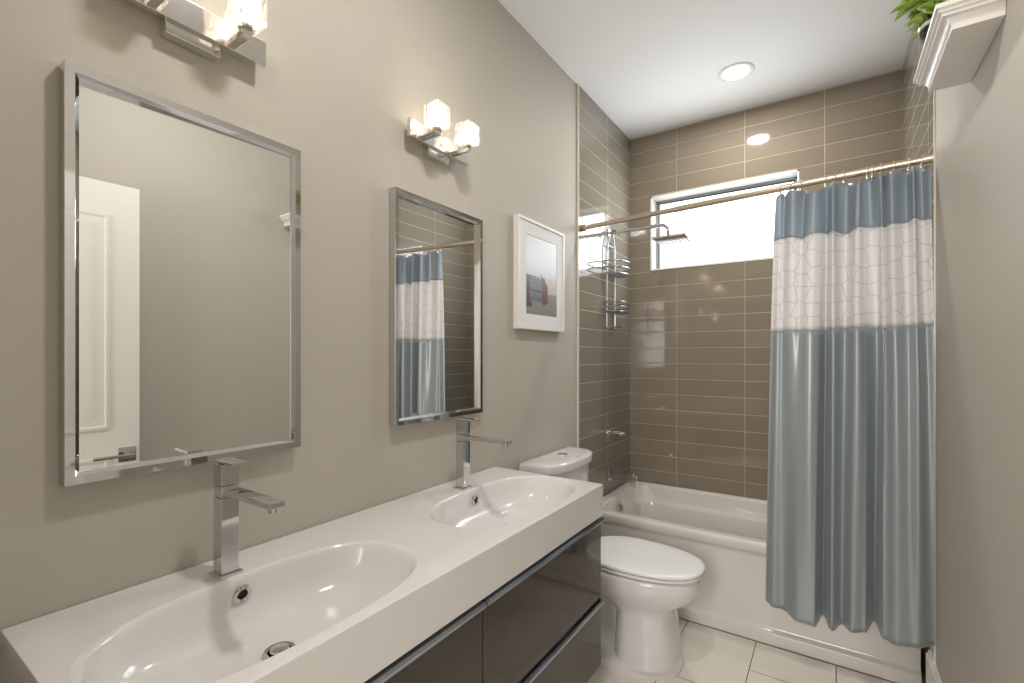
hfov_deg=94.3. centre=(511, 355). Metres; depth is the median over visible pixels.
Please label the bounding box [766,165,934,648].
shower curtain
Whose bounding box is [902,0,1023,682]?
wall
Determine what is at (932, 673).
baseboard
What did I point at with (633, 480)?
tub spout
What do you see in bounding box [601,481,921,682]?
bathtub
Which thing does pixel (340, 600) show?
double sink
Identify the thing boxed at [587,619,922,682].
floor
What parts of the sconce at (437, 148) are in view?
arm, bulb, arm, bulb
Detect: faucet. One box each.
[209,457,284,579]
[453,418,511,489]
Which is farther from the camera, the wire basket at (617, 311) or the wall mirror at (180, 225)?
the wire basket at (617, 311)
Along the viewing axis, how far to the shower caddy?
3.01 m
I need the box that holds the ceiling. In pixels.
[498,0,913,139]
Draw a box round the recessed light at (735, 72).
[718,62,754,82]
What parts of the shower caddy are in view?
hanging frame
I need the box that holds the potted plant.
[889,0,948,49]
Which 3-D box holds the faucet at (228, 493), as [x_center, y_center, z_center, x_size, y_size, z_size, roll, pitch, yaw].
[-0.553,0.352,0.993,0.228,0.251,0.049,0,0,34]
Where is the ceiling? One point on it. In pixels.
(652, 66)
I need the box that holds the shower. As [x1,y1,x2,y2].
[607,223,693,244]
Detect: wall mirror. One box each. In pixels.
[60,59,300,486]
[389,186,482,426]
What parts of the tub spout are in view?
wall plate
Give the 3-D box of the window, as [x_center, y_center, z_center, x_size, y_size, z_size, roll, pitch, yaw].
[1.383,-0.851,3.142,0.894,0.519,0.164,0,0,34]
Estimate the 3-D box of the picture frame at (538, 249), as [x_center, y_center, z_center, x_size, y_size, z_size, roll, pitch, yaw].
[0.143,-0.383,2.346,0.029,0.520,0.447,0,0,34]
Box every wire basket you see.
[603,259,630,277]
[603,300,630,313]
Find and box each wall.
[0,0,629,631]
[630,69,901,499]
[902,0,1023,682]
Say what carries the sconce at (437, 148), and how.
attached to the wall at (339, 85)
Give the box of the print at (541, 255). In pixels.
[526,234,556,317]
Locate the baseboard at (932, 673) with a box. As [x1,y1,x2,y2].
[926,650,941,682]
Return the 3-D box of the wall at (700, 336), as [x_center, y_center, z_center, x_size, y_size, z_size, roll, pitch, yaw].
[1.518,-0.091,3.055,1.764,2.909,0.158,0,0,34]
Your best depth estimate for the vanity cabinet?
1.35 m
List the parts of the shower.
arm, head plate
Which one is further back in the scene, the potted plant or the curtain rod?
the curtain rod
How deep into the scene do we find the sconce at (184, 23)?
1.07 m
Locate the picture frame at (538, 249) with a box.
[513,214,564,331]
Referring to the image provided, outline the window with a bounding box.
[650,169,798,270]
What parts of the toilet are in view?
tank lid, tank, bowl, seat, lid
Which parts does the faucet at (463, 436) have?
plate, lever, spout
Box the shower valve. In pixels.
[605,422,624,443]
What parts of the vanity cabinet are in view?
handle, drawer, drawer, handle, handle, drawer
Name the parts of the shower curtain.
panel, panel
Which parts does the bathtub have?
overflow plate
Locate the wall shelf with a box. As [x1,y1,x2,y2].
[913,0,1006,91]
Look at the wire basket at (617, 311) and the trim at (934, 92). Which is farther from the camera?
the wire basket at (617, 311)
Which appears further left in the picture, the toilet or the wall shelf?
the toilet
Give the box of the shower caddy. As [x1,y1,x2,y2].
[603,230,630,329]
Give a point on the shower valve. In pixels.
(607, 432)
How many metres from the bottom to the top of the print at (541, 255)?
0.374 m
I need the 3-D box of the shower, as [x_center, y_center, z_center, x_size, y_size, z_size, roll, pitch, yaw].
[0.839,-0.756,2.940,0.504,0.130,0.187,0,0,34]
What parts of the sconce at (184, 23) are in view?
arm, arm, bulb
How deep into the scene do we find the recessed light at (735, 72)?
2.59 m
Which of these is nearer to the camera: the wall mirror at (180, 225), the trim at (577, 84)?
the wall mirror at (180, 225)
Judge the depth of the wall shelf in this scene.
1.14 m
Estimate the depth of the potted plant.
1.28 m
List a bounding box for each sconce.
[128,0,265,67]
[407,111,471,165]
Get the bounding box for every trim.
[577,84,578,446]
[933,91,935,662]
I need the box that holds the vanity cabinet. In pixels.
[364,517,603,682]
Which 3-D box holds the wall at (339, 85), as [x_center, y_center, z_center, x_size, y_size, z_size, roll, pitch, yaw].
[-0.614,-0.091,1.345,0.129,2.909,5.059,0,0,34]
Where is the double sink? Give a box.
[0,467,602,682]
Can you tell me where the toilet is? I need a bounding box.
[519,446,704,680]
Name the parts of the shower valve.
valve plate, valve stem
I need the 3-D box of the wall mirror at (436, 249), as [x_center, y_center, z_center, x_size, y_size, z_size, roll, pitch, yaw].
[-0.261,-0.159,1.744,0.029,0.780,0.468,0,0,34]
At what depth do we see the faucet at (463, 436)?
1.70 m
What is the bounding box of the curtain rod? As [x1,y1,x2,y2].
[580,153,932,230]
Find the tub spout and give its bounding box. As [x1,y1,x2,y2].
[607,469,637,487]
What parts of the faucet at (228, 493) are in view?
plate, lever, spout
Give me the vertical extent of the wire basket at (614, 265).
0.083 m
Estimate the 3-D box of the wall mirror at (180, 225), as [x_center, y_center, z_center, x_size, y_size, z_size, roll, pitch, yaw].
[-0.707,-0.151,1.080,0.029,0.790,0.472,0,0,34]

